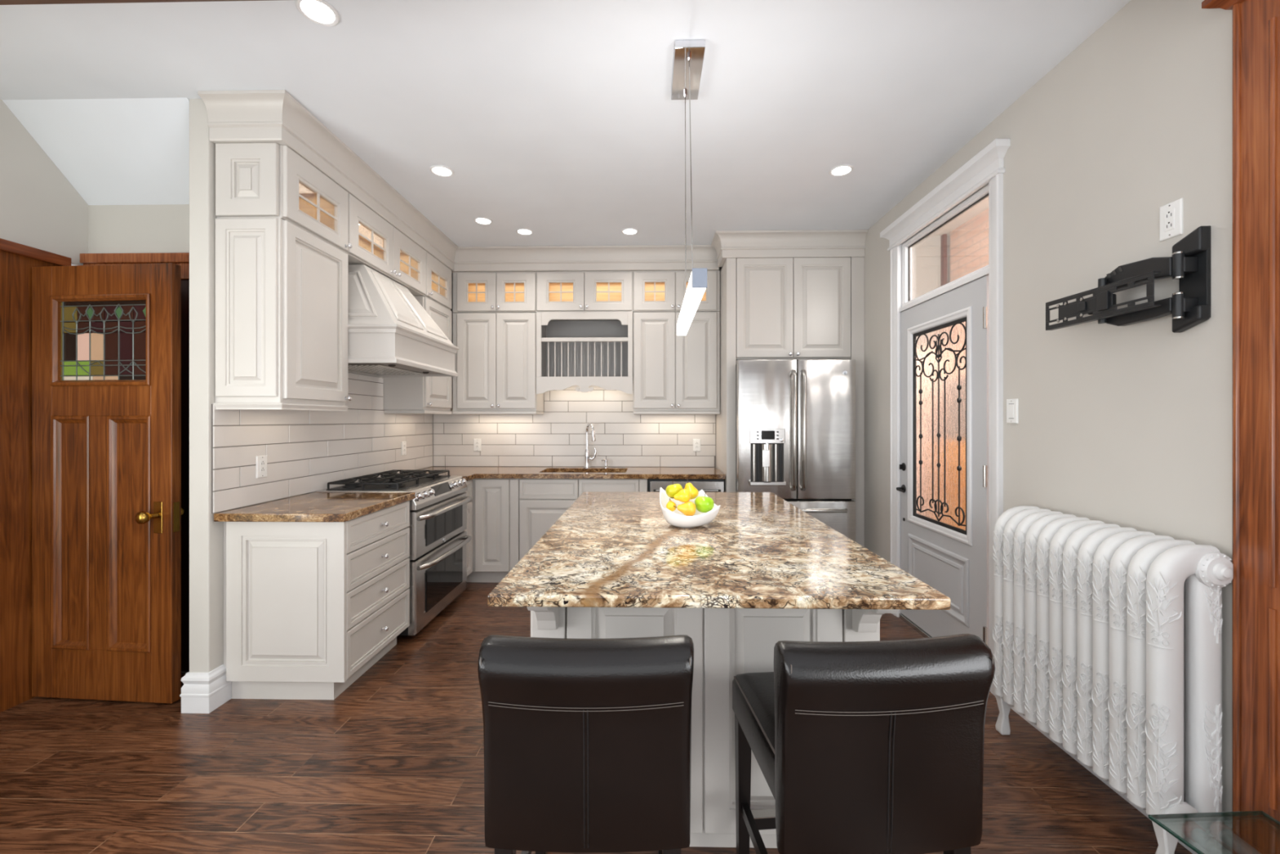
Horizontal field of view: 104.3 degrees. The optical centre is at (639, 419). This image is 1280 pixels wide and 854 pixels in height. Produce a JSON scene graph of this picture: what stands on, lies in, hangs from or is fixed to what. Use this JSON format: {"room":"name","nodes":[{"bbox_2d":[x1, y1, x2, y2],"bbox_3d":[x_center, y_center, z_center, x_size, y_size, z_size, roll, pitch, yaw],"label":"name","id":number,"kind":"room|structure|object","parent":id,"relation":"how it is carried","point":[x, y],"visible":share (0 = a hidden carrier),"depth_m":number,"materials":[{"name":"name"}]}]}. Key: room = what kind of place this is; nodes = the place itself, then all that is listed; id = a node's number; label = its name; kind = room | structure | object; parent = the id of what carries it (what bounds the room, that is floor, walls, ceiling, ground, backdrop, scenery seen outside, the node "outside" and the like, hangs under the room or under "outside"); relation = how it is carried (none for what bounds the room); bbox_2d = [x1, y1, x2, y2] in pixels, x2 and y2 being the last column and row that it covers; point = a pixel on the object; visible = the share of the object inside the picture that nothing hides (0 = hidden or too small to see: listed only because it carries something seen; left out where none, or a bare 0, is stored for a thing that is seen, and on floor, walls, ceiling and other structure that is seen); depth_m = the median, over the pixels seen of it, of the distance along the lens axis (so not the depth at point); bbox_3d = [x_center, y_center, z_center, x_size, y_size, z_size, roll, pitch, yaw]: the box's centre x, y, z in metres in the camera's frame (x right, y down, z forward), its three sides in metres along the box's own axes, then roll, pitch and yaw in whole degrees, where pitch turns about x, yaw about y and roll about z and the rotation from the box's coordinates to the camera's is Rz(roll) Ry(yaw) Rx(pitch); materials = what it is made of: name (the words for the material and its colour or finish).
{"room":"kitchen","nodes":[
{"label":"kitchen","id":0,"kind":"room"},
{"bbox_2d":[0,98,88,265],"bbox_3d":[-3.068,-0.070,0.111,0.100,2.845,5.300,0,0,1],"label":"wall","id":1,"kind":"structure","parent":0,"point":[40,208],"depth_m":2.44,"materials":[{"name":"beige paint"}]},
{"bbox_2d":[0,238,189,712],"bbox_3d":[-2.570,0.235,1.661,0.915,2.235,2.019,0,0,1],"label":"trim","id":2,"kind":"structure","parent":1,"relation":"attached to","point":[17,260],"depth_m":2.36,"materials":[{"name":"red wood"}]},
{"bbox_2d":[31,262,184,703],"bbox_3d":[-2.576,0.299,2.396,0.737,2.083,0.191,0,0,5],"label":"door","id":3,"kind":"structure","parent":1,"relation":"in","point":[107,510],"depth_m":2.38,"materials":[{"name":"brown wood"}]},
{"bbox_2d":[0,0,260,4],"bbox_3d":[-0.653,-1.371,1.393,4.680,0.242,0.160,0,0,1],"label":"trim","id":4,"kind":"structure","parent":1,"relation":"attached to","point":[2,2],"depth_m":1.49,"materials":[{"name":"white paint"}]},
{"bbox_2d":[2,97,189,204],"bbox_3d":[-2.598,-1.365,2.503,1.007,0.455,0.378,0,0,1],"label":"ceiling","id":5,"kind":"structure","parent":0,"point":[119,151],"depth_m":2.45,"materials":[{"name":"white paint"}]},
{"bbox_2d":[88,204,189,375],"bbox_3d":[-2.529,0.092,2.710,0.877,2.520,0.080,0,0,1],"label":"wall","id":6,"kind":"structure","parent":0,"point":[161,228],"depth_m":2.67,"materials":[{"name":"beige paint"}]},
{"bbox_2d":[94,280,189,671],"bbox_3d":[-2.506,0.242,2.659,0.825,2.200,0.019,0,0,1],"label":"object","id":7,"kind":"structure","parent":6,"relation":"in","point":[184,283],"depth_m":2.65,"materials":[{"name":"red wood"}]},
{"bbox_2d":[189,98,429,672],"bbox_3d":[-2.027,-0.095,3.500,0.095,2.895,2.377,0,0,1],"label":"wall","id":8,"kind":"structure","parent":0,"point":[206,535],"depth_m":2.31,"materials":[{"name":"beige paint"}]},
{"bbox_2d":[179,663,231,713],"bbox_3d":[-2.047,1.262,2.466,0.137,0.180,0.350,0,0,1],"label":"baseboard","id":9,"kind":"structure","parent":8,"relation":"attached to","point":[201,692],"depth_m":2.30,"materials":[{"name":"white paint"}]},
{"bbox_2d":[212,217,351,411],"bbox_3d":[-1.814,-0.500,2.582,0.365,0.900,0.514,0,0,1],"label":"upper cabinet","id":10,"kind":"object","parent":8,"relation":"attached to","point":[281,289],"visible":1,"depth_m":2.34,"materials":[{"name":"white paint"}]},
{"bbox_2d":[215,142,352,252],"bbox_3d":[-1.814,-1.126,2.584,0.365,0.345,0.515,0,0,1],"label":"upper cabinet","id":11,"kind":"object","parent":8,"relation":"attached to","point":[253,180],"visible":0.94,"depth_m":2.35,"materials":[{"name":"white paint"}]},
{"bbox_2d":[211,372,432,513],"bbox_3d":[-1.974,0.057,3.501,0.010,0.760,2.352,0,0,1],"label":"tile backsplash","id":12,"kind":"structure","parent":8,"relation":"attached to","point":[305,451],"depth_m":2.99,"materials":[{"name":"grey tile"}]},
{"bbox_2d":[256,455,266,478],"bbox_3d":[-1.982,0.244,2.611,0.009,0.115,0.070,0,0,1],"label":"wall outlet","id":13,"kind":"object","parent":12,"relation":"attached to","point":[261,460],"visible":1,"depth_m":2.60,"materials":[{"name":"white plastic"}]},
{"bbox_2d":[260,460,265,473],"bbox_3d":[-1.979,0.244,2.611,0.003,0.066,0.033,0,0,1],"label":"receptacle","id":14,"kind":"object","parent":13,"relation":"attached to","point":[262,462],"depth_m":2.61,"materials":[{"name":"white plastic"}]},
{"bbox_2d":[401,440,406,455],"bbox_3d":[-1.952,0.234,4.119,0.009,0.115,0.070,0,0,1],"label":"wall outlet","id":15,"kind":"object","parent":12,"relation":"attached to","point":[403,443],"visible":1,"depth_m":4.11,"materials":[{"name":"white plastic"}]},
{"bbox_2d":[403,444,405,452],"bbox_3d":[-1.949,0.234,4.119,0.003,0.066,0.033,0,0,1],"label":"receptacle","id":16,"kind":"object","parent":15,"relation":"attached to","point":[404,445],"depth_m":4.12,"materials":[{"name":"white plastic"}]},
{"bbox_2d":[345,192,426,296],"bbox_3d":[-1.799,-1.126,3.337,0.365,0.345,0.987,0,0,1],"label":"upper cabinet","id":17,"kind":"object","parent":8,"relation":"attached to","point":[378,245],"visible":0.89,"depth_m":3.23,"materials":[{"name":"white paint"}]},
{"bbox_2d":[347,264,458,376],"bbox_3d":[-1.676,-0.636,3.286,0.614,0.620,0.919,0,0,1],"label":"range hood","id":18,"kind":"object","parent":8,"relation":"attached to","point":[390,333],"visible":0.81,"depth_m":2.99,"materials":[{"name":"white paint"}]},
{"bbox_2d":[347,363,423,374],"bbox_3d":[-1.721,-0.332,3.284,0.330,0.011,0.600,0,0,1],"label":"grille","id":19,"kind":"object","parent":18,"relation":"attached to","point":[375,368],"depth_m":3.22,"materials":[{"name":"grey metal"}]},
{"bbox_2d":[382,295,452,413],"bbox_3d":[-1.785,-0.500,4.073,0.365,0.899,0.526,0,0,1],"label":"upper cabinet","id":20,"kind":"object","parent":8,"relation":"attached to","point":[402,394],"visible":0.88,"depth_m":3.82,"materials":[{"name":"white paint"}]},
{"bbox_2d":[424,251,451,310],"bbox_3d":[-1.784,-1.126,4.084,0.365,0.345,0.504,0,0,1],"label":"upper cabinet","id":21,"kind":"object","parent":8,"relation":"attached to","point":[438,276],"visible":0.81,"depth_m":4.05,"materials":[{"name":"white paint"}]},
{"bbox_2d":[0,0,1130,246],"bbox_3d":[-0.629,-1.543,1.088,5.100,0.100,7.350,0,0,1],"label":"ceiling","id":22,"kind":"structure","parent":0,"point":[559,121],"depth_m":2.24,"materials":[{"name":"white paint"}]},
{"bbox_2d":[295,0,339,26],"bbox_3d":[-1.173,-1.489,1.813,0.135,0.007,0.135,0,0,1],"label":"recessed light","id":23,"kind":"object","parent":22,"relation":"in","point":[321,12],"visible":1,"depth_m":1.81,"materials":[{"name":"white paint"}]},
{"bbox_2d":[429,164,453,177],"bbox_3d":[-1.185,-1.489,2.980,0.135,0.007,0.135,0,0,1],"label":"recessed light","id":24,"kind":"object","parent":22,"relation":"in","point":[437,170],"visible":1,"depth_m":2.97,"materials":[{"name":"white paint"}]},
{"bbox_2d":[473,217,493,224],"bbox_3d":[-1.173,-1.489,3.724,0.135,0.007,0.135,0,0,1],"label":"recessed light","id":25,"kind":"object","parent":22,"relation":"in","point":[482,220],"visible":1,"depth_m":3.72,"materials":[{"name":"white paint"}]},
{"bbox_2d":[515,227,533,235],"bbox_3d":[-0.913,-1.489,3.939,0.135,0.007,0.135,0,0,1],"label":"recessed light","id":26,"kind":"object","parent":22,"relation":"in","point":[522,231],"visible":1,"depth_m":3.93,"materials":[{"name":"white paint"}]},
{"bbox_2d":[621,227,638,235],"bbox_3d":[-0.080,-1.489,3.932,0.135,0.007,0.135,0,0,1],"label":"recessed light","id":27,"kind":"object","parent":22,"relation":"in","point":[628,231],"visible":1,"depth_m":3.93,"materials":[{"name":"white paint"}]},
{"bbox_2d":[671,39,706,335],"bbox_3d":[0.196,-0.945,1.929,0.120,1.093,0.863,0,0,1],"label":"pendant light","id":28,"kind":"object","parent":22,"relation":"hanging from","point":[688,55],"visible":1,"depth_m":1.99,"materials":[{"name":"silver metal"}]},
{"bbox_2d":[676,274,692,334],"bbox_3d":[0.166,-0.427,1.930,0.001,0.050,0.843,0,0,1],"label":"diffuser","id":29,"kind":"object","parent":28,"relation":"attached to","point":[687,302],"depth_m":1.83,"materials":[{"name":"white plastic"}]},
{"bbox_2d":[677,288,706,335],"bbox_3d":[0.188,-0.403,1.929,0.040,0.010,0.843,0,0,1],"label":"diffuser","id":30,"kind":"object","parent":28,"relation":"attached to","point":[694,297],"depth_m":1.80,"materials":[{"name":"white plastic"}]},
{"bbox_2d":[829,164,853,176],"bbox_3d":[1.202,-1.489,2.972,0.135,0.007,0.135,0,0,1],"label":"recessed light","id":31,"kind":"object","parent":22,"relation":"in","point":[844,169],"visible":1,"depth_m":2.96,"materials":[{"name":"white paint"}]},
{"bbox_2d":[432,266,722,492],"bbox_3d":[-0.029,-0.070,4.699,4.043,2.845,0.100,0,0,1],"label":"wall","id":32,"kind":"structure","parent":0,"point":[720,268],"depth_m":4.68,"materials":[{"name":"beige paint"}]},
{"bbox_2d":[452,271,536,312],"bbox_3d":[-1.274,-1.122,4.490,0.736,0.353,0.365,0,0,1],"label":"upper cabinet","id":33,"kind":"object","parent":32,"relation":"attached to","point":[472,291],"visible":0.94,"depth_m":4.34,"materials":[{"name":"white paint"}]},
{"bbox_2d":[452,312,543,414],"bbox_3d":[-1.273,-0.496,4.490,0.738,0.891,0.365,0,0,1],"label":"upper cabinet","id":34,"kind":"object","parent":32,"relation":"attached to","point":[495,357],"visible":0.98,"depth_m":4.34,"materials":[{"name":"white paint"}]},
{"bbox_2d":[433,382,715,466],"bbox_3d":[-0.621,0.046,4.656,2.649,0.783,0.010,0,0,1],"label":"tile backsplash","id":35,"kind":"structure","parent":32,"relation":"attached to","point":[557,437],"depth_m":4.65,"materials":[{"name":"grey tile"}]},
{"bbox_2d":[473,439,480,451],"bbox_3d":[-1.524,0.234,4.664,0.070,0.115,0.009,0,0,1],"label":"wall outlet","id":36,"kind":"object","parent":35,"relation":"attached to","point":[477,442],"visible":1,"depth_m":4.66,"materials":[{"name":"white plastic"}]},
{"bbox_2d":[475,441,479,448],"bbox_3d":[-1.524,0.234,4.661,0.033,0.066,0.003,0,0,1],"label":"receptacle","id":37,"kind":"object","parent":36,"relation":"attached to","point":[477,443],"depth_m":4.66,"materials":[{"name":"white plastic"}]},
{"bbox_2d":[693,439,700,451],"bbox_3d":[0.528,0.234,4.623,0.070,0.115,0.009,0,0,1],"label":"wall outlet","id":38,"kind":"object","parent":35,"relation":"attached to","point":[696,442],"visible":1,"depth_m":4.62,"materials":[{"name":"white plastic"}]},
{"bbox_2d":[695,441,698,448],"bbox_3d":[0.528,0.234,4.620,0.033,0.066,0.003,0,0,1],"label":"receptacle","id":39,"kind":"object","parent":38,"relation":"attached to","point":[696,442],"depth_m":4.62,"materials":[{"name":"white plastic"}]},
{"bbox_2d":[536,311,633,394],"bbox_3d":[-0.480,-0.584,4.491,0.839,0.716,0.334,0,0,1],"label":"plate rack","id":40,"kind":"object","parent":32,"relation":"attached to","point":[583,349],"visible":1,"depth_m":4.51,"materials":[{"name":"white paint"}]},
{"bbox_2d":[536,271,633,314],"bbox_3d":[-0.481,-1.122,4.475,0.845,0.353,0.365,0,0,1],"label":"upper cabinet","id":41,"kind":"object","parent":32,"relation":"attached to","point":[556,291],"visible":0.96,"depth_m":4.33,"materials":[{"name":"white paint"}]},
{"bbox_2d":[633,311,719,414],"bbox_3d":[0.319,-0.496,4.459,0.753,0.891,0.365,0,0,1],"label":"upper cabinet","id":42,"kind":"object","parent":32,"relation":"attached to","point":[673,374],"visible":1,"depth_m":4.31,"materials":[{"name":"white paint"}]},
{"bbox_2d":[633,270,719,311],"bbox_3d":[0.319,-1.122,4.459,0.753,0.353,0.365,0,0,1],"label":"upper cabinet","id":43,"kind":"object","parent":32,"relation":"attached to","point":[653,291],"visible":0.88,"depth_m":4.31,"materials":[{"name":"white paint"}]},
{"bbox_2d":[736,257,850,360],"bbox_3d":[1.233,-0.893,4.282,0.989,0.811,0.682,0,0,1],"label":"upper cabinet","id":44,"kind":"object","parent":32,"relation":"attached to","point":[799,308],"visible":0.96,"depth_m":3.98,"materials":[{"name":"white paint"}]},
{"bbox_2d":[0,582,1192,853],"bbox_3d":[-0.629,1.392,1.088,5.100,0.080,7.350,0,0,1],"label":"floor","id":45,"kind":"structure","parent":0,"point":[393,763],"depth_m":1.89,"materials":[{"name":"brown wood"}]},
{"bbox_2d":[223,500,409,699],"bbox_3d":[-1.677,0.914,2.686,0.634,0.876,0.646,0,0,1],"label":"base cabinet","id":46,"kind":"object","parent":45,"relation":"on","point":[309,607],"visible":0.96,"depth_m":2.37,"materials":[{"name":"white paint"}]},
{"bbox_2d":[213,492,415,522],"bbox_3d":[-1.675,0.456,2.668,0.619,0.038,0.701,0,0,1],"label":"countertop","id":47,"kind":"structure","parent":46,"relation":"on","point":[325,507],"depth_m":2.49,"materials":[{"name":"brown stone"}]},
{"bbox_2d":[315,470,471,635],"bbox_3d":[-1.619,0.846,3.445,0.698,0.932,0.851,0,0,1],"label":"gas range","id":48,"kind":"object","parent":45,"relation":"on","point":[438,541],"visible":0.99,"depth_m":3.27,"materials":[{"name":"silver metal"}]},
{"bbox_2d":[315,475,457,492],"bbox_3d":[-1.693,0.441,3.446,0.551,0.022,0.851,0,0,1],"label":"cooktop","id":49,"kind":"object","parent":48,"relation":"in","point":[413,485],"depth_m":3.14,"materials":[{"name":"black metal"}]},
{"bbox_2d":[462,479,472,576],"bbox_3d":[-1.668,0.914,3.984,0.602,0.876,0.209,0,0,1],"label":"base cabinet","id":50,"kind":"object","parent":45,"relation":"on","point":[469,483],"visible":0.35,"depth_m":4.02,"materials":[{"name":"white paint"}]},
{"bbox_2d":[466,478,519,582],"bbox_3d":[-1.473,0.914,4.372,0.977,0.876,0.610,0,0,1],"label":"base cabinet","id":51,"kind":"object","parent":45,"relation":"on","point":[495,501],"visible":0.45,"depth_m":4.07,"materials":[{"name":"white paint"}]},
{"bbox_2d":[404,466,725,480],"bbox_3d":[-0.631,0.456,4.253,2.645,0.038,0.795,0,0,1],"label":"countertop","id":52,"kind":"structure","parent":51,"relation":"on","point":[468,473],"depth_m":4.16,"materials":[{"name":"brown stone"}]},
{"bbox_2d":[583,422,596,467],"bbox_3d":[-0.430,0.231,4.512,0.100,0.412,0.211,0,0,-31],"label":"kitchen faucet","id":53,"kind":"object","parent":52,"relation":"on","point":[587,458],"visible":1,"depth_m":4.54,"materials":[{"name":"silver metal"}]},
{"bbox_2d":[601,458,608,467],"bbox_3d":[-0.324,0.397,4.551,0.070,0.081,0.040,0,0,-25],"label":"soap dispenser","id":54,"kind":"object","parent":52,"relation":"on","point":[606,460],"visible":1,"depth_m":4.54,"materials":[{"name":"silver metal"}]},
{"bbox_2d":[519,478,647,560],"bbox_3d":[-0.459,0.914,4.352,1.049,0.876,0.610,0,0,1],"label":"base cabinet","id":55,"kind":"object","parent":45,"relation":"on","point":[542,501],"visible":0.37,"depth_m":4.06,"materials":[{"name":"white paint"}]},
{"bbox_2d":[477,635,693,853],"bbox_3d":[-0.110,0.906,1.236,0.447,0.892,0.487,0,0,0],"label":"bar stool","id":56,"kind":"object","parent":45,"relation":"on","point":[588,741],"visible":1,"depth_m":1.02,"materials":[{"name":"brown leather"}]},
{"bbox_2d":[648,479,724,492],"bbox_3d":[0.381,0.907,4.315,0.616,0.850,0.612,0,0,1],"label":"dishwasher","id":57,"kind":"object","parent":45,"relation":"on","point":[654,485],"visible":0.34,"depth_m":4.03,"materials":[{"name":"silver metal"}]},
{"bbox_2d":[526,606,898,848],"bbox_3d":[0.207,0.911,2.146,1.084,0.882,1.660,0,0,1],"label":"kitchen island","id":58,"kind":"object","parent":45,"relation":"on","point":[728,642],"visible":0.24,"depth_m":1.50,"materials":[{"name":"white paint"}]},
{"bbox_2d":[487,491,951,609],"bbox_3d":[0.209,0.453,2.132,1.150,0.032,1.796,0,0,1],"label":"island countertop","id":59,"kind":"structure","parent":58,"relation":"on","point":[607,548],"depth_m":1.51,"materials":[{"name":"beige stone"}]},
{"bbox_2d":[659,487,720,527],"bbox_3d":[0.206,0.364,2.073,0.246,0.147,0.203,0,0,1],"label":"fruit bowl","id":60,"kind":"object","parent":59,"relation":"on","point":[676,517],"visible":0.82,"depth_m":2.01,"materials":[{"name":"white ceramic"}]},
{"bbox_2d":[666,497,676,511],"bbox_3d":[0.124,0.353,2.054,0.042,0.050,0.057,0,0,-34],"label":"pear","id":61,"kind":"object","parent":60,"relation":"in","point":[670,504],"visible":0.94,"depth_m":2.03,"materials":[{"name":"yellow food"}]},
{"bbox_2d":[665,480,682,498],"bbox_3d":[0.143,0.291,2.083,0.072,0.075,0.072,0,0,1],"label":"pear","id":62,"kind":"object","parent":60,"relation":"in","point":[672,490],"visible":0.66,"depth_m":2.06,"materials":[{"name":"yellow food"}]},
{"bbox_2d":[670,488,690,502],"bbox_3d":[0.166,0.309,2.032,0.082,0.055,0.055,0,0,1],"label":"pear","id":63,"kind":"object","parent":60,"relation":"in","point":[683,495],"visible":1,"depth_m":2.02,"materials":[{"name":"yellow food"}]},
{"bbox_2d":[673,501,696,515],"bbox_3d":[0.181,0.360,2.015,0.092,0.061,0.061,0,0,1],"label":"pear","id":64,"kind":"object","parent":60,"relation":"in","point":[687,508],"visible":0.99,"depth_m":2.00,"materials":[{"name":"yellow food"}]},
{"bbox_2d":[684,477,698,499],"bbox_3d":[0.214,0.292,2.111,0.070,0.092,0.070,0,0,1],"label":"pear","id":65,"kind":"object","parent":60,"relation":"in","point":[694,492],"visible":0.79,"depth_m":2.09,"materials":[{"name":"yellow food"}]},
{"bbox_2d":[694,492,714,512],"bbox_3d":[0.265,0.340,2.050,0.080,0.083,0.080,0,0,1],"label":"apple","id":66,"kind":"object","parent":60,"relation":"in","point":[704,504],"visible":0.96,"depth_m":2.02,"materials":[{"name":"green food"}]},
{"bbox_2d":[715,257,736,492],"bbox_3d":[0.738,0.027,4.310,0.075,2.651,0.647,0,0,1],"label":"panel","id":67,"kind":"object","parent":45,"relation":"on","point":[726,421],"visible":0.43,"depth_m":3.99,"materials":[{"name":"white paint"}]},
{"bbox_2d":[736,359,855,542],"bbox_3d":[1.199,0.431,4.135,0.890,1.782,0.884,0,0,1],"label":"refrigerator","id":68,"kind":"object","parent":45,"relation":"on","point":[796,418],"visible":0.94,"depth_m":3.77,"materials":[{"name":"grey metal"}]},
{"bbox_2d":[850,257,864,546],"bbox_3d":[1.743,0.027,4.290,0.102,2.651,0.647,0,0,1],"label":"panel","id":69,"kind":"object","parent":45,"relation":"on","point":[857,264],"visible":0.3,"depth_m":3.97,"materials":[{"name":"white paint"}]},
{"bbox_2d":[732,633,995,853],"bbox_3d":[0.490,0.906,1.224,0.447,0.892,0.487,0,0,-5],"label":"bar stool","id":70,"kind":"object","parent":45,"relation":"on","point":[872,747],"visible":1,"depth_m":1.01,"materials":[{"name":"brown leather"}]},
{"bbox_2d":[992,506,1233,853],"bbox_3d":[1.628,0.861,1.748,0.214,0.982,0.856,0,0,1],"label":"radiator","id":71,"kind":"object","parent":45,"relation":"on","point":[1108,637],"visible":0.99,"depth_m":1.59,"materials":[{"name":"white metal"}]},
{"bbox_2d":[1148,810,1279,853],"bbox_3d":[1.512,1.202,1.006,0.329,0.300,0.681,0,0,1],"label":"glass table","id":72,"kind":"object","parent":45,"relation":"on","point":[1251,832],"visible":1,"depth_m":1.29,"materials":[{"name":"clear glass"}]},
{"bbox_2d":[864,0,1232,812],"bbox_3d":[1.767,-0.070,0.989,0.075,2.845,7.248,0,0,1],"label":"wall","id":73,"kind":"structure","parent":0,"point":[1129,425],"depth_m":1.82,"materials":[{"name":"beige paint"}]},
{"bbox_2d":[197,89,867,272],"bbox_3d":[-0.104,-1.396,3.288,3.756,0.192,2.140,0,0,1],"label":"crown molding","id":74,"kind":"structure","parent":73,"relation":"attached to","point":[237,116],"depth_m":3.92,"materials":[{"name":"white paint"}]},
{"bbox_2d":[896,275,988,646],"bbox_3d":[1.771,0.292,2.973,0.106,2.060,0.879,0,0,1],"label":"door","id":75,"kind":"structure","parent":73,"relation":"in","point":[944,489],"depth_m":2.88,"materials":[{"name":"white paint"}]},
{"bbox_2d":[915,322,965,526],"bbox_3d":[1.790,0.029,2.983,0.024,1.157,0.544,0,0,1],"label":"iron grille","id":76,"kind":"object","parent":75,"relation":"attached to","point":[940,348],"depth_m":2.97,"materials":[{"name":"black metal"}]},
{"bbox_2d":[880,137,1010,697],"bbox_3d":[1.794,0.006,2.952,0.190,2.692,1.187,0,0,1],"label":"trim","id":77,"kind":"structure","parent":73,"relation":"attached to","point":[986,166],"depth_m":2.60,"materials":[{"name":"white paint"}]},
{"bbox_2d":[902,183,988,306],"bbox_3d":[1.809,-0.987,2.961,0.050,0.442,0.902,0,0,1],"label":"window","id":78,"kind":"structure","parent":73,"relation":"in","point":[953,248],"depth_m":2.94,"materials":[{"name":"clear glass"}]},
{"bbox_2d":[1006,398,1017,423],"bbox_3d":[1.752,-0.042,2.345,0.009,0.115,0.070,0,0,1],"label":"light switch","id":79,"kind":"object","parent":73,"relation":"attached to","point":[1011,404],"visible":1,"depth_m":2.34,"materials":[{"name":"white plastic"}]},
{"bbox_2d":[1010,706,1197,853],"bbox_3d":[1.738,1.262,1.924,0.021,0.180,0.965,0,0,1],"label":"baseboard","id":80,"kind":"structure","parent":73,"relation":"attached to","point":[1107,783],"depth_m":1.89,"materials":[{"name":"white paint"}]},
{"bbox_2d":[1045,225,1210,333],"bbox_3d":[1.680,-0.436,1.756,0.130,0.312,0.482,0,0,1],"label":"tv wall mount","id":81,"kind":"object","parent":73,"relation":"attached to","point":[1189,263],"depth_m":1.59,"materials":[{"name":"black metal"}]},
{"bbox_2d":[1159,197,1182,241],"bbox_3d":[1.738,-0.655,1.631,0.009,0.115,0.070,0,0,1],"label":"wall outlet","id":82,"kind":"object","parent":73,"relation":"attached to","point":[1171,215],"visible":1,"depth_m":1.62,"materials":[{"name":"white plastic"}]},
{"bbox_2d":[1164,208,1174,231],"bbox_3d":[1.735,-0.655,1.631,0.003,0.066,0.033,0,0,1],"label":"receptacle","id":83,"kind":"object","parent":82,"relation":"attached to","point":[1169,213],"depth_m":1.63,"materials":[{"name":"white plastic"}]},
{"bbox_2d":[1201,0,1279,822],"bbox_3d":[1.699,0.052,1.100,0.064,2.600,0.767,0,0,1],"label":"trim","id":84,"kind":"structure","parent":73,"relation":"attached to","point":[1255,23],"depth_m":1.39,"materials":[{"name":"red wood"}]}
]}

